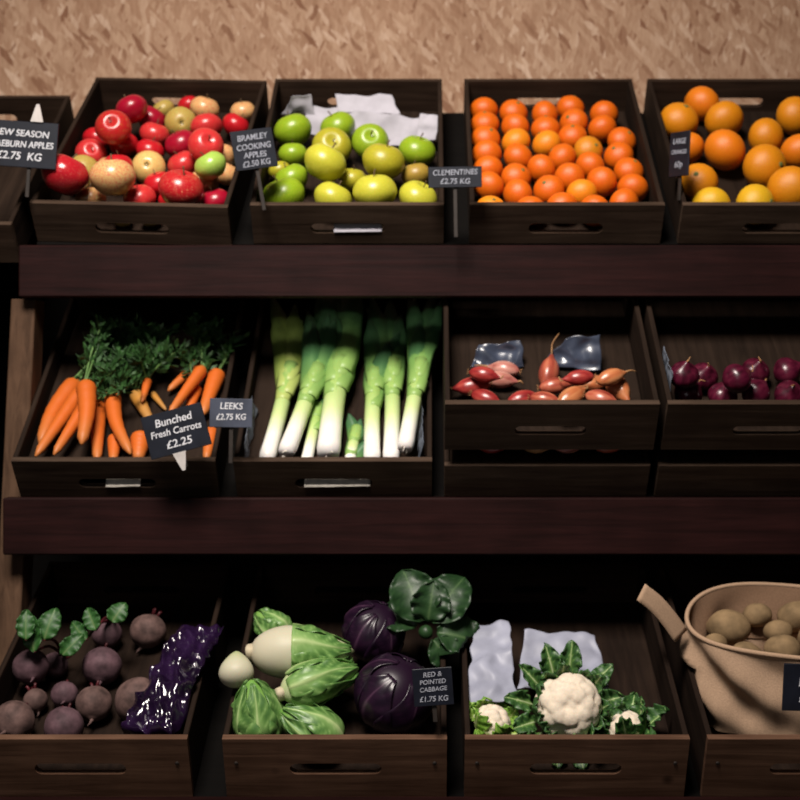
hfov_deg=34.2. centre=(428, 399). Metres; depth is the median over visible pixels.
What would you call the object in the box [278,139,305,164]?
apple
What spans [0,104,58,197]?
price sign
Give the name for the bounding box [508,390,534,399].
shallot
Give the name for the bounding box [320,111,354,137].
apple
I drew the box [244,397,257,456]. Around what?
liner
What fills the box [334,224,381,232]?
paper
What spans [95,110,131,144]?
apple
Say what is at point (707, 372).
onion
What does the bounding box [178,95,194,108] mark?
apple
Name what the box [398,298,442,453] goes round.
leeks
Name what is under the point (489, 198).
clementine
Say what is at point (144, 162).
apple
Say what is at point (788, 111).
orange
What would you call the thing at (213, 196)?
apple
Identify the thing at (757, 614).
potato
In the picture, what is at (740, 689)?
basket
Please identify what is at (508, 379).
shallot
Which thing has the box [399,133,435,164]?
apple
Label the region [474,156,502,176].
clementine
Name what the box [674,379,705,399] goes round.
onion
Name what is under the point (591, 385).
shallot
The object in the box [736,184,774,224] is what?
orange
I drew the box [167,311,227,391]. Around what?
carrot
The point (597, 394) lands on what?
shallot
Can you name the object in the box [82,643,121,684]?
beetroot
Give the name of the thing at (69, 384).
carrot
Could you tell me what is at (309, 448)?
leeks
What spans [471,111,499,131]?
clementine
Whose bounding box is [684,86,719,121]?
orange
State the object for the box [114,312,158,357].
carrot
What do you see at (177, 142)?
apple
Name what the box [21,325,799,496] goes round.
shelf
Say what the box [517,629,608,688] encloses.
plastic sheet
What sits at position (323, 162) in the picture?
apple
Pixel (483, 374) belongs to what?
shallot
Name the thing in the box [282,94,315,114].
tissue paper
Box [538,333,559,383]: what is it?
shallot
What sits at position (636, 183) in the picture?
clementine
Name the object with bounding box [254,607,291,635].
cabbage
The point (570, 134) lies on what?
clementine
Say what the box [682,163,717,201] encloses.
orange
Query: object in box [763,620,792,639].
potato
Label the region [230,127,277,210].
price sign
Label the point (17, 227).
wooden crate
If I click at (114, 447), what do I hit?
carrot
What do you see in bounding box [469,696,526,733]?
cauliflower
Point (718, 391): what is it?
onion
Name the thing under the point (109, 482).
paper
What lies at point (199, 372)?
carrot
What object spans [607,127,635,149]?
clementine
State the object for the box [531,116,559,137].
clementine
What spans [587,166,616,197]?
clementine
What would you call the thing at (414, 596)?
cabbage
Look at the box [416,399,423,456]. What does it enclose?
liner
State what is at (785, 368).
onion
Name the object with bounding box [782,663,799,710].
price sign
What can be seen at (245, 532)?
display stand
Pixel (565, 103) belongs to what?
clementine
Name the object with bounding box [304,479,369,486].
paper
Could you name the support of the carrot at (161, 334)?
in the wooden crate at (46, 474)
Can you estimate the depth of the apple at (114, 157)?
2.81 m
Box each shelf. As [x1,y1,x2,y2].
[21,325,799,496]
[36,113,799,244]
[193,611,700,796]
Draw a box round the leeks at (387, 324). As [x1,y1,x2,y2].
[366,298,406,456]
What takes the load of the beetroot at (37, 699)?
in the wooden crate at (101, 761)
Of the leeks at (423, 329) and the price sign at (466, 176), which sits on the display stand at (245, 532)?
the price sign at (466, 176)
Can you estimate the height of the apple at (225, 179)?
0.053 m
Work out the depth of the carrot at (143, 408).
2.77 m
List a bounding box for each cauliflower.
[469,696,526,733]
[504,640,625,768]
[596,692,669,733]
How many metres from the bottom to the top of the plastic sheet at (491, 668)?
0.132 m
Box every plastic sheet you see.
[468,620,516,701]
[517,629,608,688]
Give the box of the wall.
[0,0,799,298]
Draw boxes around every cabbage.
[219,651,253,687]
[230,678,284,733]
[245,623,354,678]
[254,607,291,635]
[274,658,358,705]
[280,703,344,733]
[341,600,405,662]
[354,653,431,733]
[387,569,479,667]
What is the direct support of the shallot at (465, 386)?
in the wooden crate at (470, 426)
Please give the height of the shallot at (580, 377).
0.032 m
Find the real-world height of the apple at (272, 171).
0.047 m
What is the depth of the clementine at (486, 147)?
2.90 m
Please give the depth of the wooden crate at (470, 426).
2.61 m
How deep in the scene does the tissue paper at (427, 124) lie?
2.98 m
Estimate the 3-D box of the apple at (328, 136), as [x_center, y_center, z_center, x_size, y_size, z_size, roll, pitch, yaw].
[-0.219,-0.571,2.928,0.084,0.088,0.080,0,0,24]
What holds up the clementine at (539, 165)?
in the wooden crate at (642, 221)
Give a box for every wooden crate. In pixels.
[0,95,73,261]
[0,562,234,796]
[11,298,249,495]
[29,77,268,244]
[222,562,446,796]
[233,298,431,495]
[250,79,443,242]
[442,298,659,495]
[458,562,689,796]
[464,79,664,242]
[638,298,799,495]
[643,79,799,242]
[654,562,799,796]
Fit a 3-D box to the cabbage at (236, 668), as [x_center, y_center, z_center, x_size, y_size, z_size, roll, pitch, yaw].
[-0.358,0.504,2.420,0.065,0.066,0.064,0,0,28]
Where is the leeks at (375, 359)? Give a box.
[363,318,399,456]
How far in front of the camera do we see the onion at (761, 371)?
2.63 m
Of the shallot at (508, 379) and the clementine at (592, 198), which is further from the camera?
the clementine at (592, 198)
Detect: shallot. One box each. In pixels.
[450,377,492,395]
[467,366,503,382]
[469,389,498,399]
[474,361,521,375]
[481,450,502,452]
[489,371,522,387]
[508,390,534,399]
[525,450,546,452]
[527,391,557,399]
[537,377,574,393]
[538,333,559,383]
[557,385,587,399]
[557,450,577,452]
[558,369,595,385]
[579,375,604,392]
[582,389,615,399]
[594,368,636,385]
[597,450,617,452]
[605,378,630,399]
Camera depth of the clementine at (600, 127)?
2.99 m
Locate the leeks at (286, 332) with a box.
[259,298,303,456]
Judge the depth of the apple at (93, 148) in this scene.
2.90 m
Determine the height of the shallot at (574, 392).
0.052 m
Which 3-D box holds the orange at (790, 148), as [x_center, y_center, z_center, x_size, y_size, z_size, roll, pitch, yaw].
[0.832,-0.556,2.916,0.086,0.079,0.084,0,0,21]
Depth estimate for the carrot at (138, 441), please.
2.63 m
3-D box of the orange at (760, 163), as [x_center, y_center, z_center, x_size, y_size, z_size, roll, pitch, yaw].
[0.737,-0.511,2.851,0.101,0.101,0.092,0,1,-35]
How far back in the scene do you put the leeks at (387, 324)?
2.82 m
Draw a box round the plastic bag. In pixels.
[121,624,223,733]
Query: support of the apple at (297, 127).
in the wooden crate at (307, 221)
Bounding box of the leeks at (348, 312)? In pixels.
[314,298,363,456]
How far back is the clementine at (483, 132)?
2.96 m
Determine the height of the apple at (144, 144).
0.059 m
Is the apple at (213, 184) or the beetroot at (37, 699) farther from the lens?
the apple at (213, 184)
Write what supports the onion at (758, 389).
in the wooden crate at (704, 447)
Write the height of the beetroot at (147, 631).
0.090 m
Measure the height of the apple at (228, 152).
0.057 m
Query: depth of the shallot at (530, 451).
2.58 m
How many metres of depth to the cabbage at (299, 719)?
2.35 m
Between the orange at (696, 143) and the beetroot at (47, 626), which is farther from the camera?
the orange at (696, 143)
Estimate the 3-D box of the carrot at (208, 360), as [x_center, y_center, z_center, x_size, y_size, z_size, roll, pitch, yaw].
[-0.500,-0.055,2.818,0.090,0.188,0.197,0,0,0]
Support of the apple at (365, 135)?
in the wooden crate at (307, 221)
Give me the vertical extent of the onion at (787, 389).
0.058 m
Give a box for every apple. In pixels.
[41,153,88,195]
[74,155,96,186]
[75,138,106,161]
[75,183,106,200]
[83,127,108,148]
[89,154,135,195]
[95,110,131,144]
[105,151,133,167]
[108,134,137,156]
[115,94,147,123]
[115,223,129,226]
[123,182,155,202]
[132,150,165,183]
[136,137,163,156]
[139,106,164,125]
[139,119,169,145]
[143,224,156,226]
[144,169,165,196]
[153,99,174,116]
[158,166,203,203]
[158,195,165,202]
[164,106,195,134]
[165,129,191,156]
[167,151,195,172]
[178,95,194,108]
[188,128,223,159]
[190,94,219,115]
[190,111,222,133]
[193,172,218,192]
[194,151,225,180]
[200,187,226,203]
[219,162,234,185]
[223,113,248,134]
[223,144,233,164]
[230,98,253,120]
[263,176,304,201]
[268,161,288,179]
[274,111,311,144]
[275,162,307,186]
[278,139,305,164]
[304,143,345,181]
[312,127,351,159]
[314,180,351,201]
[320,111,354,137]
[339,165,365,190]
[352,123,388,156]
[353,169,396,201]
[362,140,404,178]
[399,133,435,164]
[399,180,436,201]
[401,160,427,183]
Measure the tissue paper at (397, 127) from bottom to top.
0.129 m
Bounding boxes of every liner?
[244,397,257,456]
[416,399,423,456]
[471,340,523,366]
[547,335,601,370]
[662,347,672,392]
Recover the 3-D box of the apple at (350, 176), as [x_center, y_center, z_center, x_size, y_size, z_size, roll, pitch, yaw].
[-0.167,-0.484,2.847,0.060,0.056,0.061,0,0,28]
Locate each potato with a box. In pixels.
[706,609,750,644]
[706,633,726,644]
[734,641,761,650]
[742,603,771,626]
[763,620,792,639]
[764,635,799,655]
[777,601,799,631]
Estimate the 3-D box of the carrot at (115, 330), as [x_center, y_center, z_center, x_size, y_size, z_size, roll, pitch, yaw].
[-0.720,-0.101,2.902,0.114,0.177,0.174,0,0,-37]
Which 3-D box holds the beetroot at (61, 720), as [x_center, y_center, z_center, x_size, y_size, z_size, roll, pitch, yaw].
[-0.676,0.605,2.409,0.073,0.073,0.072,0,0,-43]
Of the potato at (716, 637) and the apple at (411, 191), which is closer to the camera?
the potato at (716, 637)
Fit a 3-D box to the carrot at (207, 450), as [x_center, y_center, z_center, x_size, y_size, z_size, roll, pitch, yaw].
[-0.449,0.089,2.656,0.028,0.068,0.077,0,0,0]
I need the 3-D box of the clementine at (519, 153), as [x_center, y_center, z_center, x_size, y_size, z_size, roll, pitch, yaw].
[0.200,-0.544,2.916,0.064,0.065,0.068,0,0,35]
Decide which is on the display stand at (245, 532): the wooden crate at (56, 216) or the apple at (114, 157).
the wooden crate at (56, 216)
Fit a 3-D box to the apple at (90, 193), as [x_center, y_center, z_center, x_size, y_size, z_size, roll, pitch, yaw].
[-0.723,-0.434,2.782,0.065,0.060,0.065,0,0,-15]
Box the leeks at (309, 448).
[301,396,323,456]
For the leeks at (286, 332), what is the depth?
2.83 m
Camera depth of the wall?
3.36 m
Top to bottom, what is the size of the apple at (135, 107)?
0.067 m
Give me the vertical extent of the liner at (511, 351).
0.056 m
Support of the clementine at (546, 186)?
in the wooden crate at (642, 221)
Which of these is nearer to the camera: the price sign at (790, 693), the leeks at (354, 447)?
the price sign at (790, 693)
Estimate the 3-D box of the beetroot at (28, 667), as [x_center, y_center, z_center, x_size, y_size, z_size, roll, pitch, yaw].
[-0.778,0.478,2.520,0.070,0.155,0.112,0,0,7]
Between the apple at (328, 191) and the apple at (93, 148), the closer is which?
the apple at (328, 191)
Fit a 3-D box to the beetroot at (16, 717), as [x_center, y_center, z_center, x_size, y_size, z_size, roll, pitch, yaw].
[-0.774,0.598,2.422,0.075,0.076,0.081,0,0,-31]
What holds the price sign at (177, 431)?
attached to the wooden crate at (46, 474)
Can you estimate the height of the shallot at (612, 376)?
0.036 m
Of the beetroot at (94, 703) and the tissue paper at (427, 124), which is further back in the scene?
the tissue paper at (427, 124)
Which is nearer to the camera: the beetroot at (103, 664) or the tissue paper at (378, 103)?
the beetroot at (103, 664)
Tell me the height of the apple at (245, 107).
0.055 m
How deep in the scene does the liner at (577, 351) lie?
2.69 m
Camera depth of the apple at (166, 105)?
3.08 m
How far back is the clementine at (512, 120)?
3.00 m
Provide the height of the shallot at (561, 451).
0.036 m
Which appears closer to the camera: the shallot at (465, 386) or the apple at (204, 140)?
the shallot at (465, 386)
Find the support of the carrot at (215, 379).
in the wooden crate at (46, 474)
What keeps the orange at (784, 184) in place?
in the wooden crate at (693, 222)
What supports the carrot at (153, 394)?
in the wooden crate at (46, 474)
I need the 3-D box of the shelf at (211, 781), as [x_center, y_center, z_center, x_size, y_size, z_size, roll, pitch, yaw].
[0.166,0.606,2.639,1.988,0.018,0.585,0,26,0]
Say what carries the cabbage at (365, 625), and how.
in the wooden crate at (363, 761)
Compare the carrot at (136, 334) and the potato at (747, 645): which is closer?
the potato at (747, 645)
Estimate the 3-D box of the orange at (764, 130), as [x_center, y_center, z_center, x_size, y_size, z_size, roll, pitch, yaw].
[0.770,-0.601,2.969,0.078,0.087,0.085,0,0,11]
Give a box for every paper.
[106,479,140,486]
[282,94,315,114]
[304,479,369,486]
[305,105,433,145]
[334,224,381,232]
[335,94,399,113]
[417,113,437,139]
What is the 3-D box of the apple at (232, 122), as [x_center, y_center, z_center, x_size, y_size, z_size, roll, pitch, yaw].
[-0.451,-0.640,3.031,0.062,0.057,0.065,0,0,22]
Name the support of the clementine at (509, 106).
in the wooden crate at (642, 221)
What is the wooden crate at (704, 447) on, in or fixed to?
on the display stand at (245, 532)
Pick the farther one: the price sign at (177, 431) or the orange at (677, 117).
the orange at (677, 117)
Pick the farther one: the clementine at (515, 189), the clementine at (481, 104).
the clementine at (481, 104)
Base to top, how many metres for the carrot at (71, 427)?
0.193 m
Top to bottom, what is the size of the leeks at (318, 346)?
0.320 m
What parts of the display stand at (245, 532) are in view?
post, panel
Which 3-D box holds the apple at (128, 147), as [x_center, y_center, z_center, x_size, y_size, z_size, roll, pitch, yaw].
[-0.696,-0.584,2.959,0.068,0.062,0.070,0,0,21]
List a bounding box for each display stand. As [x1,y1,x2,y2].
[0,113,799,799]
[0,262,22,520]
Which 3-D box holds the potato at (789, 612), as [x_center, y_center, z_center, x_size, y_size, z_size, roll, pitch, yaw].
[0.735,0.432,2.597,0.076,0.062,0.062,0,0,11]
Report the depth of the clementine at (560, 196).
2.73 m
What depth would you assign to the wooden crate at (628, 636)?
2.56 m
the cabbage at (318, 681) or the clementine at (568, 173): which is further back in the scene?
the clementine at (568, 173)
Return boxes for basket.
[637,582,799,733]
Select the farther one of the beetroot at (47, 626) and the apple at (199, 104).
the apple at (199, 104)
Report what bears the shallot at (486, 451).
on the wooden crate at (470, 426)
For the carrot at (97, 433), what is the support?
in the wooden crate at (46, 474)
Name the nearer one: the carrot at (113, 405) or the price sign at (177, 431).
the price sign at (177, 431)
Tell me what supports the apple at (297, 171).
in the wooden crate at (307, 221)
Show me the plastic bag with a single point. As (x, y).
(163, 707)
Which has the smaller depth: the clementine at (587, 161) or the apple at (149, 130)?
the clementine at (587, 161)
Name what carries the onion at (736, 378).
in the wooden crate at (704, 447)
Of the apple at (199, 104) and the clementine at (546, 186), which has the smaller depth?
the clementine at (546, 186)
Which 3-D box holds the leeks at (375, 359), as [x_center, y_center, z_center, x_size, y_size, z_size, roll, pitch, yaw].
[-0.105,-0.024,2.773,0.083,0.322,0.340,0,0,0]
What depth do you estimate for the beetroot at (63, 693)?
2.49 m
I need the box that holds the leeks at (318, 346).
[278,311,336,456]
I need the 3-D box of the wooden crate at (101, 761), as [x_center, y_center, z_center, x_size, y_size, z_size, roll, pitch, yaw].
[-0.628,0.538,2.600,0.395,0.373,0.576,0,0,0]
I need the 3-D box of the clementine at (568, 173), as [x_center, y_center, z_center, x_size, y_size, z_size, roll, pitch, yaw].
[0.307,-0.486,2.847,0.063,0.066,0.066,0,0,-37]
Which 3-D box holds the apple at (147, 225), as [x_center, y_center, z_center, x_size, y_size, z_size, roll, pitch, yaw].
[-0.589,-0.387,2.744,0.045,0.041,0.045,0,0,30]
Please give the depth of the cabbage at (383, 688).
2.38 m
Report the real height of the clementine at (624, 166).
0.065 m
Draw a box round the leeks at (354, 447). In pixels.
[345,413,363,456]
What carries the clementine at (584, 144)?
in the wooden crate at (642, 221)
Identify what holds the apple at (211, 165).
in the wooden crate at (56, 216)
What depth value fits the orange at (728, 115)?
2.99 m
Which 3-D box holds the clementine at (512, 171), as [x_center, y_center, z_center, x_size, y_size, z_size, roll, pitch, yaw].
[0.191,-0.486,2.847,0.066,0.066,0.063,0,0,-4]
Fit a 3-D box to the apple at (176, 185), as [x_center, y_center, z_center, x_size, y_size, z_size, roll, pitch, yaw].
[-0.519,-0.444,2.721,0.093,0.086,0.092,0,0,7]
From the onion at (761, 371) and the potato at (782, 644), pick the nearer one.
the potato at (782, 644)
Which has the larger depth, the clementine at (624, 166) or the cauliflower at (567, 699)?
the clementine at (624, 166)
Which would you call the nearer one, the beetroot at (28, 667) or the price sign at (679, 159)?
the beetroot at (28, 667)
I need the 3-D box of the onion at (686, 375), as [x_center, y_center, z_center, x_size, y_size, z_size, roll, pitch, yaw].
[0.500,-0.053,2.546,0.058,0.063,0.057,0,0,28]
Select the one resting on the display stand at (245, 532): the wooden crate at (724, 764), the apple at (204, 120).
the wooden crate at (724, 764)
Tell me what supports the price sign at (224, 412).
attached to the wooden crate at (409, 474)
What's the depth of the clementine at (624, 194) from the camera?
2.74 m
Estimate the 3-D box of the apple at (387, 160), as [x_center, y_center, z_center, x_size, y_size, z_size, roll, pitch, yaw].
[-0.099,-0.520,2.820,0.092,0.086,0.094,0,0,26]
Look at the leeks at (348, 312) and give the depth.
2.79 m
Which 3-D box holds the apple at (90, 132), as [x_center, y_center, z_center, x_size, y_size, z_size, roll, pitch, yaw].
[-0.761,-0.601,2.982,0.065,0.060,0.065,0,0,-14]
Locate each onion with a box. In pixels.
[671,357,699,388]
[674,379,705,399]
[694,362,718,389]
[708,382,737,399]
[722,364,752,392]
[741,378,769,399]
[742,357,769,379]
[773,357,799,382]
[774,380,799,399]
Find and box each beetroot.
[0,700,34,733]
[12,609,48,684]
[22,608,84,677]
[23,682,47,716]
[44,703,83,733]
[50,679,78,706]
[70,602,127,648]
[75,680,111,725]
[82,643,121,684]
[115,677,148,720]
[130,608,166,653]
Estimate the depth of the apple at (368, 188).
2.71 m
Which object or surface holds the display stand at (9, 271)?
on the floor
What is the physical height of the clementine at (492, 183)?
0.066 m
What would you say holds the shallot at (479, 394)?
in the wooden crate at (470, 426)
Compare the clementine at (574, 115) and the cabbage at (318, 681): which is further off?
the clementine at (574, 115)
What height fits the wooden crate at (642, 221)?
0.441 m
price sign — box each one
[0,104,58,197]
[140,402,211,470]
[209,398,252,462]
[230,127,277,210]
[412,667,453,721]
[428,166,481,237]
[669,130,690,200]
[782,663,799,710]
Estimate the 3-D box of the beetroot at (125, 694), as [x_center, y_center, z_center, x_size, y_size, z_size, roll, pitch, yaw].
[-0.552,0.568,2.465,0.087,0.088,0.086,0,0,22]
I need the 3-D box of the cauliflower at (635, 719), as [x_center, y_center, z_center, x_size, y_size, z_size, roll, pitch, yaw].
[0.370,0.598,2.412,0.159,0.094,0.164,0,0,0]
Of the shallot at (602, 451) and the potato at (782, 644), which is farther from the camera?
the shallot at (602, 451)
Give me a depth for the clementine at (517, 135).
2.94 m
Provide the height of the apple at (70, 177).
0.089 m
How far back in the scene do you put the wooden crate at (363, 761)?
2.36 m
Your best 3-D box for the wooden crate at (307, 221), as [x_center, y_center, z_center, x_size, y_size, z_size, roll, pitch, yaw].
[-0.169,-0.550,2.929,0.400,0.441,0.500,0,0,0]
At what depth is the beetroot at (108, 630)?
2.56 m
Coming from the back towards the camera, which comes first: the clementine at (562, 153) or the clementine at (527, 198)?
the clementine at (562, 153)
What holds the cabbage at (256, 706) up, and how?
in the wooden crate at (363, 761)
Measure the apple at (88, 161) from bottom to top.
0.079 m
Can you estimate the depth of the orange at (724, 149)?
2.86 m
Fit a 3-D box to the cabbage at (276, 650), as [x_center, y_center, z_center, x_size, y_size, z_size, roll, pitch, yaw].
[-0.245,0.480,2.472,0.207,0.109,0.110,0,0,-3]
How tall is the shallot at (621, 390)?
0.072 m
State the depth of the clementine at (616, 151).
2.90 m
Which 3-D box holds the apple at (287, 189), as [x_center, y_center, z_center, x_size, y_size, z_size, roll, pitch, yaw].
[-0.309,-0.434,2.760,0.093,0.083,0.092,0,0,16]
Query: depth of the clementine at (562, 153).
2.89 m
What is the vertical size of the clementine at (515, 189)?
0.067 m
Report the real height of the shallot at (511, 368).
0.035 m
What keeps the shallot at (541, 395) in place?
in the wooden crate at (470, 426)
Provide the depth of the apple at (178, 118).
3.01 m
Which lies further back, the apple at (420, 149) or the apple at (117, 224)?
the apple at (420, 149)
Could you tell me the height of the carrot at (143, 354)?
0.157 m
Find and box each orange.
[661,102,698,136]
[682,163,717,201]
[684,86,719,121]
[689,132,703,163]
[692,187,729,201]
[704,129,745,170]
[705,101,743,133]
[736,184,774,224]
[743,144,786,186]
[748,118,783,148]
[767,166,799,201]
[776,96,799,134]
[780,134,799,166]
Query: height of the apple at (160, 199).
0.049 m
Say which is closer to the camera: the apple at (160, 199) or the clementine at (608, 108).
the apple at (160, 199)
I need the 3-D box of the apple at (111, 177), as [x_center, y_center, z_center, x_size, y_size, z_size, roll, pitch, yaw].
[-0.660,-0.470,2.711,0.096,0.088,0.095,0,0,23]
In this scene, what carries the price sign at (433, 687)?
attached to the wooden crate at (363, 761)
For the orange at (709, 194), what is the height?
0.079 m
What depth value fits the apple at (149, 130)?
2.96 m
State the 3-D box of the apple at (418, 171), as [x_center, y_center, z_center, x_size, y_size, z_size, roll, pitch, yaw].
[-0.028,-0.497,2.856,0.066,0.061,0.066,0,0,24]
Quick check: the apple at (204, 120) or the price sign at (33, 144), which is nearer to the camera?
the price sign at (33, 144)
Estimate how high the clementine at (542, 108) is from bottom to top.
0.067 m
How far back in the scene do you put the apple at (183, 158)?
2.86 m
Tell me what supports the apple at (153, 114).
in the wooden crate at (56, 216)
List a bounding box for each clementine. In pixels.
[470,97,497,117]
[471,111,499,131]
[471,125,499,145]
[472,139,501,162]
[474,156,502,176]
[474,171,503,198]
[478,195,502,201]
[499,99,527,120]
[501,113,528,134]
[501,163,530,186]
[502,128,529,150]
[503,179,531,201]
[504,143,531,167]
[518,196,542,224]
[527,154,555,182]
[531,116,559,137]
[532,100,557,121]
[532,130,560,155]
[533,175,563,201]
[547,192,576,201]
[548,143,575,169]
[554,162,584,191]
[556,95,584,117]
[558,123,586,147]
[560,108,587,129]
[566,179,597,201]
[574,136,602,158]
[576,152,604,179]
[581,195,606,226]
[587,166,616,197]
[588,115,616,142]
[590,101,618,121]
[604,142,633,170]
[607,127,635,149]
[609,188,638,201]
[614,157,643,181]
[617,173,647,201]
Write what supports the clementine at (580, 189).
in the wooden crate at (642, 221)
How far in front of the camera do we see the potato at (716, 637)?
2.48 m
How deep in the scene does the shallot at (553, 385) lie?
2.60 m
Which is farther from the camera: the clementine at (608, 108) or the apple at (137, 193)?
the clementine at (608, 108)
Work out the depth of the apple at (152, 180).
2.80 m
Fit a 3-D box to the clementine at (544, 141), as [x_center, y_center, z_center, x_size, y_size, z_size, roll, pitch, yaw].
[0.268,-0.583,2.962,0.065,0.064,0.067,0,0,6]
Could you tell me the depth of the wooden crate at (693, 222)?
2.88 m
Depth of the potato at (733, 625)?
2.53 m
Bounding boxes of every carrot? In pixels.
[35,327,131,456]
[37,332,125,443]
[53,361,141,455]
[76,313,114,444]
[90,315,132,393]
[90,356,132,456]
[99,341,134,454]
[107,434,120,456]
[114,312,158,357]
[124,331,190,401]
[126,337,171,416]
[129,322,184,379]
[130,430,147,456]
[150,391,166,410]
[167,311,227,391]
[169,313,217,409]
[180,334,224,405]
[201,329,249,415]
[203,427,215,456]
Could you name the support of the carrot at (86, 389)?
in the wooden crate at (46, 474)
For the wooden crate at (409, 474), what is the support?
on the display stand at (245, 532)
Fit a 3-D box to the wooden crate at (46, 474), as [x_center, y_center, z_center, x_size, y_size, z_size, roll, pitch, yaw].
[-0.626,-0.026,2.824,0.404,0.444,0.502,0,0,0]
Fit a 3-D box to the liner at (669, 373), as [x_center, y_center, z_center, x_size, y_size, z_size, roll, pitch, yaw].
[0.469,-0.049,2.574,0.006,0.118,0.136,0,0,1]
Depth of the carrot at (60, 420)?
2.68 m

